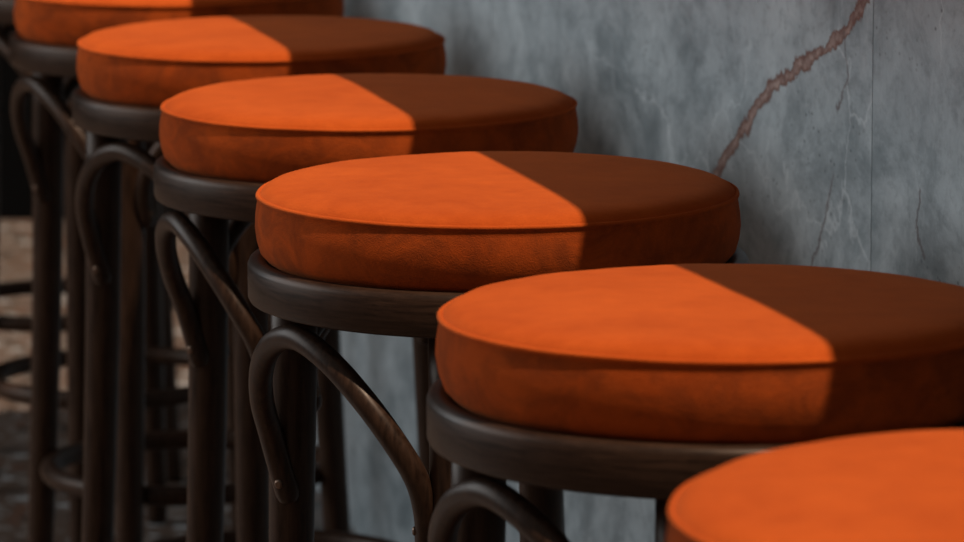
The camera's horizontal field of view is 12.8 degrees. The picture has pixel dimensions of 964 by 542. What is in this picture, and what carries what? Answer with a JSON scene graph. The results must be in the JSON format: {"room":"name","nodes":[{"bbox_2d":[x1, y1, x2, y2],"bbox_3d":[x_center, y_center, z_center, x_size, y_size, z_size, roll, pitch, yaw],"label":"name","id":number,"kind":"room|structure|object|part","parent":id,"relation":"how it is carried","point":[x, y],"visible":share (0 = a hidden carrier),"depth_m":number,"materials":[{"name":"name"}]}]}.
{"room":"bar","nodes":[
{"label":"bar","id":0,"kind":"room"},
{"bbox_2d":[0,53,186,219],"bbox_3d":[-0.508,-1.596,8.377,13.000,3.000,0.150,0,9,0],"label":"wall","id":1,"kind":"structure","parent":0,"point":[15,185],"depth_m":8.53,"materials":[{"name":"paint"}]},
{"bbox_2d":[0,220,356,541],"bbox_3d":[-0.496,0.864,2.979,13.000,0.100,11.600,0,9,0],"label":"floor","id":2,"kind":"structure","parent":0,"point":[15,235],"depth_m":6.47,"materials":[{"name":"stone"}]},
{"bbox_2d":[0,29,181,482],"bbox_3d":[-0.611,-0.117,6.133,0.392,0.811,0.392,-3,10,-14],"label":"bar stool","id":3,"kind":"object","parent":2,"relation":"on","point":[9,323],"visible":0.09,"depth_m":6.07,"materials":[{"name":"wood"}]},
{"bbox_3d":[-0.456,-0.060,6.054,0.063,0.723,0.039,3,10,18],"label":"leg","id":4,"kind":"part","parent":3,"relation":"part of","materials":[{"name":"brown wood"}]},
{"bbox_2d":[0,0,187,541],"bbox_3d":[-0.477,-0.027,5.582,0.392,0.811,0.392,7,12,36],"label":"bar stool","id":5,"kind":"object","parent":2,"relation":"on","point":[157,397],"visible":0.15,"depth_m":5.46,"materials":[{"name":"wood"}]},
{"bbox_3d":[-0.652,0.013,5.617,0.063,0.723,0.039,-1,9,-2],"label":"leg","id":6,"kind":"part","parent":5,"relation":"part of","materials":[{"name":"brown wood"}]},
{"bbox_3d":[-0.505,0.045,5.416,0.039,0.723,0.063,-1,9,-2],"label":"leg","id":7,"kind":"part","parent":5,"relation":"part of","materials":[{"name":"brown wood"}]},
{"bbox_3d":[-0.448,-0.012,5.762,0.039,0.723,0.063,-1,9,-2],"label":"leg","id":8,"kind":"part","parent":5,"relation":"part of","materials":[{"name":"brown wood"}]},
{"bbox_2d":[9,0,349,541],"bbox_3d":[-0.348,0.064,5.024,0.392,0.812,0.392,-2,10,-11],"label":"bar stool","id":9,"kind":"object","parent":2,"relation":"on","point":[43,44],"visible":0.39,"depth_m":4.91,"materials":[{"name":"orange fabric"}]},
{"bbox_3d":[-0.518,0.101,5.081,0.063,0.723,0.039,1,9,5],"label":"leg","id":10,"kind":"part","parent":9,"relation":"part of","materials":[{"name":"brown wood"}]},
{"bbox_3d":[-0.398,0.136,4.863,0.039,0.723,0.063,1,9,5],"label":"leg","id":11,"kind":"part","parent":9,"relation":"part of","materials":[{"name":"brown wood"}]},
{"bbox_2d":[14,0,343,46],"bbox_3d":[-0.349,-0.304,4.963,0.380,0.064,0.380,1,9,5],"label":"cushion","id":12,"kind":"object","parent":9,"relation":"on","point":[39,23],"depth_m":4.81,"materials":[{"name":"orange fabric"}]},
{"bbox_3d":[-0.297,0.080,5.199,0.039,0.723,0.063,1,9,5],"label":"leg","id":13,"kind":"part","parent":9,"relation":"part of","materials":[{"name":"brown wood"}]},
{"bbox_3d":[-0.177,0.115,4.982,0.063,0.723,0.039,1,9,5],"label":"leg","id":14,"kind":"part","parent":9,"relation":"part of","materials":[{"name":"brown wood"}]},
{"bbox_2d":[72,15,445,541],"bbox_3d":[-0.225,0.152,4.489,0.392,0.812,0.392,4,10,26],"label":"bar stool","id":15,"kind":"object","parent":2,"relation":"on","point":[125,73],"visible":0.52,"depth_m":4.34,"materials":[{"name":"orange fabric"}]},
{"bbox_3d":[-0.402,0.196,4.501,0.063,0.723,0.039,-2,9,-10],"label":"leg","id":16,"kind":"part","parent":15,"relation":"part of","materials":[{"name":"brown wood"}]},
{"bbox_3d":[-0.229,0.224,4.321,0.039,0.723,0.063,-2,9,-10],"label":"leg","id":17,"kind":"part","parent":15,"relation":"part of","materials":[{"name":"brown wood"}]},
{"bbox_2d":[77,15,445,107],"bbox_3d":[-0.227,-0.217,4.428,0.380,0.064,0.380,-2,9,-10],"label":"cushion","id":18,"kind":"object","parent":15,"relation":"on","point":[144,64],"depth_m":4.31,"materials":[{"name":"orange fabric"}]},
{"bbox_3d":[-0.047,0.195,4.492,0.063,0.723,0.039,-2,9,-10],"label":"leg","id":19,"kind":"part","parent":15,"relation":"part of","materials":[{"name":"brown wood"}]},
{"bbox_2d":[153,73,577,541],"bbox_3d":[-0.101,0.237,3.967,0.392,0.812,0.392,-3,10,-14],"label":"bar stool","id":20,"kind":"object","parent":2,"relation":"on","point":[220,143],"visible":0.51,"depth_m":3.82,"materials":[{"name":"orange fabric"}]},
{"bbox_3d":[-0.264,0.270,4.044,0.063,0.723,0.039,2,10,12],"label":"leg","id":21,"kind":"part","parent":20,"relation":"part of","materials":[{"name":"brown wood"}]},
{"bbox_3d":[-0.171,0.308,3.813,0.039,0.723,0.063,2,10,12],"label":"leg","id":22,"kind":"part","parent":20,"relation":"part of","materials":[{"name":"brown wood"}]},
{"bbox_2d":[159,73,577,182],"bbox_3d":[-0.103,-0.131,3.906,0.381,0.065,0.380,2,10,12],"label":"cushion","id":23,"kind":"object","parent":20,"relation":"on","point":[261,130],"depth_m":3.79,"materials":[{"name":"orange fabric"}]},
{"bbox_3d":[0.063,0.291,3.904,0.063,0.723,0.039,2,10,12],"label":"leg","id":24,"kind":"part","parent":20,"relation":"part of","materials":[{"name":"brown wood"}]},
{"bbox_2d":[247,151,748,541],"bbox_3d":[0.014,0.327,3.420,0.392,0.811,0.392,7,12,38],"label":"bar stool","id":25,"kind":"object","parent":2,"relation":"on","point":[378,245],"visible":0.65,"depth_m":3.24,"materials":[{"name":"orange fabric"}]},
{"bbox_3d":[-0.160,0.365,3.462,0.063,0.723,0.039,0,9,0],"label":"leg","id":26,"kind":"part","parent":25,"relation":"part of","materials":[{"name":"brown wood"}]},
{"bbox_3d":[-0.021,0.399,3.255,0.039,0.723,0.063,0,9,0],"label":"leg","id":27,"kind":"part","parent":25,"relation":"part of","materials":[{"name":"brown wood"}]},
{"bbox_2d":[255,151,740,292],"bbox_3d":[0.012,-0.042,3.359,0.380,0.064,0.381,0,9,0],"label":"cushion","id":28,"kind":"object","parent":25,"relation":"on","point":[449,222],"depth_m":3.23,"materials":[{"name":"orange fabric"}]},
{"bbox_3d":[0.050,0.342,3.599,0.039,0.723,0.063,0,9,0],"label":"leg","id":29,"kind":"part","parent":25,"relation":"part of","materials":[{"name":"brown wood"}]},
{"bbox_2d":[426,264,963,541],"bbox_3d":[0.161,0.416,2.868,0.392,0.813,0.392,7,12,37],"label":"bar stool","id":30,"kind":"object","parent":2,"relation":"on","point":[644,382],"visible":0.8,"depth_m":2.67,"materials":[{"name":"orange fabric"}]},
{"bbox_3d":[-0.013,0.456,2.910,0.063,0.723,0.039,0,9,0],"label":"leg","id":31,"kind":"part","parent":30,"relation":"part of","materials":[{"name":"brown wood"}]},
{"bbox_3d":[0.126,0.489,2.704,0.039,0.723,0.063,0,9,0],"label":"leg","id":32,"kind":"part","parent":30,"relation":"part of","materials":[{"name":"brown wood"}]},
{"bbox_2d":[435,264,963,444],"bbox_3d":[0.159,0.048,2.808,0.380,0.066,0.380,0,9,0],"label":"cushion","id":33,"kind":"object","parent":30,"relation":"on","point":[672,354],"depth_m":2.67,"materials":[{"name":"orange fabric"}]},
{"bbox_2d":[666,429,963,541],"bbox_3d":[0.286,0.512,2.285,0.392,0.812,0.392,8,12,40],"label":"bar stool","id":34,"kind":"object","parent":2,"relation":"on","point":[902,486],"visible":1,"depth_m":2.22,"materials":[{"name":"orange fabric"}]},
{"bbox_2d":[315,0,963,541],"bbox_3d":[0.565,0.168,3.633,0.500,1.050,5.524,-2,10,-13],"label":"wall","id":35,"kind":"structure","parent":0,"point":[837,126],"depth_m":3.87,"materials":[{"name":"grey stone"}]}
]}

